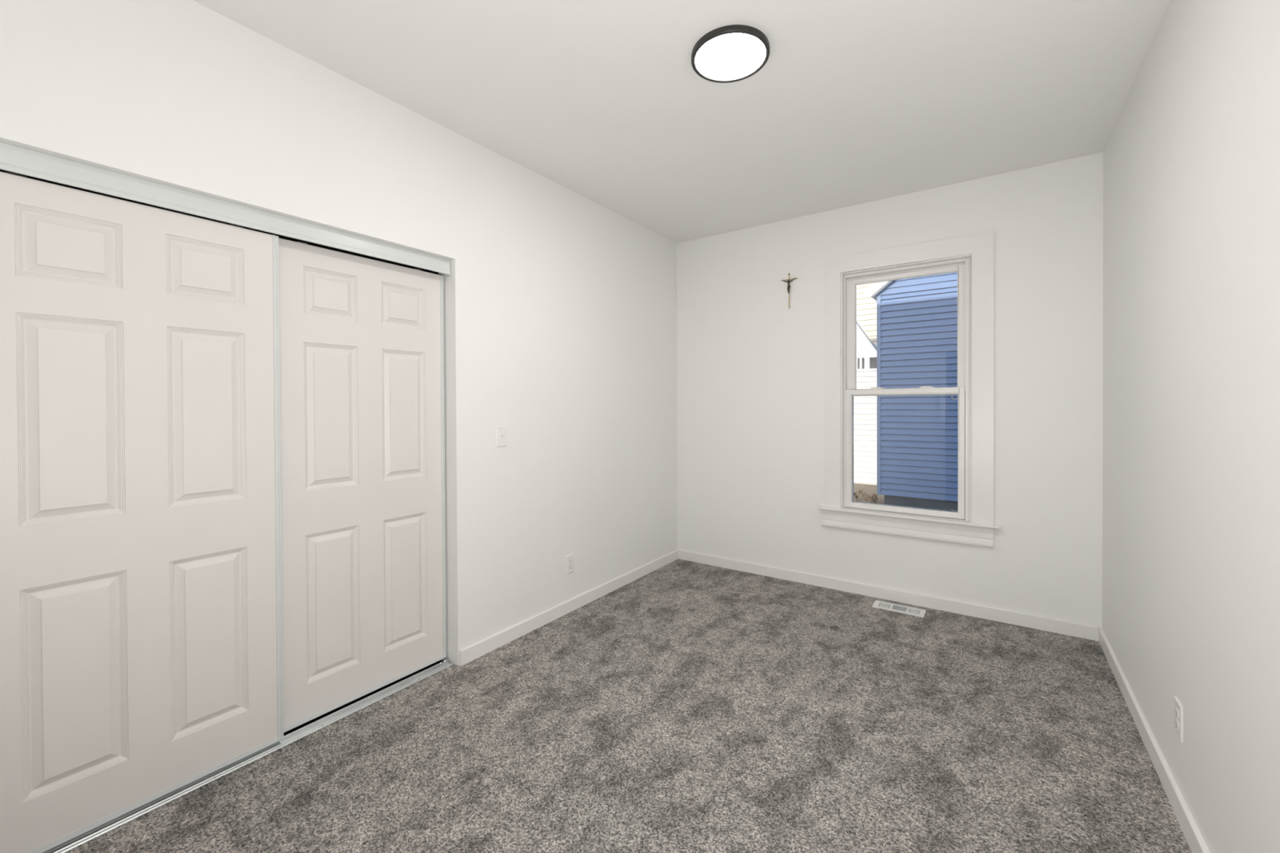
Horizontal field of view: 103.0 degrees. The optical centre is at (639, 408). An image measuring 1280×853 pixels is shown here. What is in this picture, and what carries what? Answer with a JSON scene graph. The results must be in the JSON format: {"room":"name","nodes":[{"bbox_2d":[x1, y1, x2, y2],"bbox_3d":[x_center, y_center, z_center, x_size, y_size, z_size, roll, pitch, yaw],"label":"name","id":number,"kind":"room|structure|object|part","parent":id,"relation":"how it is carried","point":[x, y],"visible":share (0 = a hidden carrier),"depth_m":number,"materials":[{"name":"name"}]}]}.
{"room":"empty bedroom","nodes":[
{"label":"empty bedroom","id":0,"kind":"room"},
{"bbox_2d":[0,168,438,274],"bbox_3d":[-1.776,0.100,2.248,0.636,2.520,2.069,0,1,35],"label":"wall","id":1,"kind":"structure","parent":0,"point":[1,171],"depth_m":2.50,"materials":[{"name":"paint"}]},
{"bbox_2d":[0,0,677,666],"bbox_3d":[-0.917,-0.086,2.800,0.145,2.877,4.430,0,1,35],"label":"wall","id":2,"kind":"structure","parent":0,"point":[560,307],"depth_m":2.68,"materials":[{"name":"paint"}]},
{"bbox_2d":[0,142,449,275],"bbox_3d":[-1.469,-0.725,2.024,0.099,0.078,1.561,0,1,35],"label":"door track","id":3,"kind":"object","parent":2,"relation":"attached to","point":[13,158],"visible":1,"depth_m":1.79,"materials":[{"name":"white metal"}]},
{"bbox_2d":[278,237,446,733],"bbox_3d":[-1.260,0.305,2.364,0.034,2.019,0.778,0,1,35],"label":"door","id":4,"kind":"structure","parent":3,"relation":"hanging from","point":[362,389],"depth_m":2.31,"materials":[{"name":"paint"}]},
{"bbox_3d":[-1.248,1.306,2.358,0.002,0.017,0.752,0,1,35],"label":"rail","id":5,"kind":"part","parent":4,"relation":"part of","materials":[{"name":"white metal"}]},
{"bbox_2d":[496,425,506,447],"bbox_3d":[-0.774,0.156,2.863,0.017,0.118,0.070,0,1,35],"label":"light switch","id":6,"kind":"object","parent":2,"relation":"attached to","point":[501,431],"visible":1,"depth_m":2.86,"materials":[{"name":"plastic"}]},
{"bbox_2d":[459,549,678,666],"bbox_3d":[-0.298,1.289,3.550,0.015,0.090,2.225,0,1,35],"label":"baseboard","id":7,"kind":"structure","parent":2,"relation":"attached to","point":[468,654],"depth_m":3.20,"materials":[{"name":"paint"}]},
{"bbox_2d":[565,553,573,574],"bbox_3d":[-0.457,1.017,3.329,0.008,0.120,0.076,0,1,35],"label":"wall outlet","id":8,"kind":"object","parent":2,"relation":"attached to","point":[569,558],"visible":1,"depth_m":3.32,"materials":[{"name":"plastic"}]},
{"bbox_2d":[283,659,442,735],"bbox_3d":[-1.700,1.359,2.209,0.688,0.003,1.969,0,1,35],"label":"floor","id":9,"kind":"structure","parent":0,"point":[439,661],"depth_m":2.37,"materials":[{"name":"black metal"}]},
{"bbox_2d":[41,658,453,852],"bbox_3d":[-1.439,1.338,2.021,0.072,0.038,1.555,0,1,35],"label":"door track","id":10,"kind":"object","parent":9,"relation":"on","point":[73,844],"visible":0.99,"depth_m":1.92,"materials":[{"name":"metal"}]},
{"bbox_2d":[0,171,284,852],"bbox_3d":[-1.664,0.315,1.711,0.034,2.013,0.784,0,1,35],"label":"door","id":11,"kind":"structure","parent":10,"relation":"on","point":[141,656],"depth_m":1.67,"materials":[{"name":"paint"}]},
{"bbox_3d":[-1.652,1.313,1.706,0.002,0.017,0.758,0,1,35],"label":"rail","id":12,"kind":"part","parent":11,"relation":"part of","materials":[{"name":"white wood"}]},
{"bbox_2d":[70,559,1191,852],"bbox_3d":[0.250,1.334,1.927,2.835,0.001,4.305,0,1,35],"label":"floor","id":13,"kind":"structure","parent":0,"point":[687,706],"depth_m":1.99,"materials":[{"name":"carpet"}]},
{"bbox_2d":[872,600,925,617],"bbox_3d":[1.699,1.312,3.339,0.302,0.008,0.126,0,1,35],"label":"floor vent","id":14,"kind":"object","parent":13,"relation":"in","point":[877,604],"visible":1,"depth_m":3.33,"materials":[{"name":"plastic"}]},
{"bbox_2d":[192,0,1168,243],"bbox_3d":[0.268,-1.464,1.960,3.047,0.080,4.430,0,1,35],"label":"ceiling","id":15,"kind":"structure","parent":0,"point":[852,102],"depth_m":2.25,"materials":[{"name":"paint"}]},
{"bbox_2d":[691,24,769,83],"bbox_3d":[0.361,-1.413,2.040,0.309,0.023,0.309,0,1,35],"label":"ceiling light","id":16,"kind":"object","parent":15,"relation":"in","point":[732,53],"visible":1,"depth_m":2.02,"materials":[{"name":"black metal"}]},
{"bbox_2d":[676,151,1103,626],"bbox_3d":[1.559,0.185,3.690,2.902,3.457,0.145,0,1,35],"label":"wall","id":17,"kind":"structure","parent":0,"point":[750,365],"depth_m":3.41,"materials":[{"name":"paint"}]},
{"bbox_2d":[781,272,797,308],"bbox_3d":[1.133,-0.897,3.871,0.130,0.271,0.024,0,1,35],"label":"crucifix","id":18,"kind":"object","parent":17,"relation":"attached to","point":[788,279],"visible":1,"depth_m":3.87,"materials":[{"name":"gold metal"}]},
{"bbox_2d":[678,549,1098,641],"bbox_3d":[1.469,1.280,3.667,2.751,0.090,0.015,0,1,35],"label":"baseboard","id":19,"kind":"structure","parent":17,"relation":"attached to","point":[1016,618],"depth_m":3.42,"materials":[{"name":"paint"}]},
{"bbox_2d":[817,231,999,547],"bbox_3d":[1.802,-0.118,3.488,1.086,1.956,0.196,0,1,35],"label":"window","id":20,"kind":"structure","parent":17,"relation":"in","point":[971,255],"depth_m":3.38,"materials":[{"name":"paint"}]},
{"bbox_3d":[1.839,0.291,3.550,0.732,0.846,0.010,0,1,35],"label":"screen frame","id":21,"kind":"part","parent":20,"relation":"part of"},
{"bbox_3d":[1.804,0.289,3.503,0.730,0.853,0.036,0,1,35],"label":"sash","id":22,"kind":"part","parent":20,"relation":"part of","materials":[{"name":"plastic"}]},
{"bbox_3d":[1.826,-0.513,3.526,0.705,0.846,0.034,0,1,35],"label":"sash","id":23,"kind":"part","parent":20,"relation":"part of","materials":[{"name":"plastic"}]},
{"bbox_3d":[1.827,-0.119,3.516,0.794,1.715,0.122,0,1,35],"label":"frame","id":24,"kind":"part","parent":20,"relation":"part of","materials":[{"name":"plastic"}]},
{"bbox_2d":[1102,0,1279,852],"bbox_3d":[1.434,-0.084,1.075,0.120,2.877,4.285,0,1,35],"label":"wall","id":25,"kind":"structure","parent":0,"point":[1191,495],"depth_m":1.51,"materials":[{"name":"paint"}]},
{"bbox_2d":[1098,626,1210,852],"bbox_3d":[1.419,1.300,1.174,0.015,0.090,4.165,0,1,35],"label":"baseboard","id":26,"kind":"structure","parent":25,"relation":"attached to","point":[1194,838],"depth_m":1.84,"materials":[{"name":"paint"}]},
{"bbox_2d":[1174,696,1182,742],"bbox_3d":[1.775,1.024,1.679,0.008,0.116,0.074,0,1,35],"label":"wall outlet","id":27,"kind":"object","parent":25,"relation":"attached to","point":[1178,707],"visible":1,"depth_m":1.67,"materials":[{"name":"plastic"}]},
{"bbox_2d":[1174,707,1178,718],"bbox_3d":[1.772,1.004,1.680,0.002,0.027,0.033,0,1,35],"label":"receptacle","id":28,"kind":"object","parent":27,"relation":"attached to","point":[1176,709],"depth_m":1.68,"materials":[{"name":"plastic"}]},
{"bbox_2d":[1174,719,1178,729],"bbox_3d":[1.772,1.043,1.680,0.002,0.027,0.033,0,1,35],"label":"receptacle","id":29,"kind":"object","parent":27,"relation":"attached to","point":[1176,721],"depth_m":1.68,"materials":[{"name":"plastic"}]},
{"label":"outside","id":30,"kind":"structure","parent":0,"visible":0},
{"bbox_2d":[853,483,884,504],"bbox_3d":[13.999,1.678,20.120,60.000,0.100,41.010,0,1,35],"label":"ground","id":31,"kind":"structure","parent":30,"point":[869,489],"depth_m":10.62,"materials":[{"name":"beige soil"}]},
{"bbox_2d":[853,490,859,501],"bbox_3d":[4.092,1.657,9.659,0.137,0.198,0.005,0,1,35],"label":"weed","id":32,"kind":"object","parent":31,"relation":"on","point":[855,493],"visible":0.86,"depth_m":9.65,"materials":[{"name":"brown plant"}]},
{"bbox_2d":[858,489,870,501],"bbox_3d":[4.259,1.654,9.664,0.198,0.202,0.005,0,1,35],"label":"weed","id":33,"kind":"object","parent":31,"relation":"on","point":[860,491],"visible":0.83,"depth_m":9.66,"materials":[{"name":"brown plant"}]},
{"bbox_2d":[853,321,876,484],"bbox_3d":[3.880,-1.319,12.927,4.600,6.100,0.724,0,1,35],"label":"neighboring house","id":34,"kind":"structure","parent":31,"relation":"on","point":[864,406],"depth_m":11.66,"materials":[{"name":"white"}]},
{"bbox_3d":[5.085,-1.043,11.710,0.050,0.265,0.050,0,1,35],"label":"post","id":35,"kind":"part","parent":34,"relation":"part of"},
{"bbox_3d":[5.225,-1.043,11.612,0.035,0.265,0.050,0,1,35],"label":"post","id":36,"kind":"part","parent":34,"relation":"part of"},
{"bbox_2d":[856,283,876,342],"bbox_3d":[8.329,-4.251,20.717,8.800,11.800,6.400,0,1,35],"label":"house","id":37,"kind":"structure","parent":31,"relation":"on","point":[866,306],"depth_m":17.63,"materials":[{"name":"beige"}]},
{"bbox_2d":[867,494,878,503],"bbox_3d":[4.257,1.663,9.300,0.175,0.189,0.005,0,1,35],"label":"weed","id":38,"kind":"object","parent":31,"relation":"on","point":[868,497],"visible":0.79,"depth_m":9.30,"materials":[{"name":"brown plant"}]},
{"bbox_2d":[864,271,957,511],"bbox_3d":[8.118,-1.330,9.005,6.497,6.384,6.320,0,1,35],"label":"neighbor house","id":39,"kind":"structure","parent":31,"relation":"on","point":[917,317],"depth_m":7.94,"materials":[{"name":"blue"}]},
{"bbox_3d":[3.900,-0.218,8.290,0.058,3.240,0.112,0,1,35],"label":"corner trim","id":40,"kind":"part","parent":39,"relation":"part of","materials":[{"name":"wood"}]}
]}

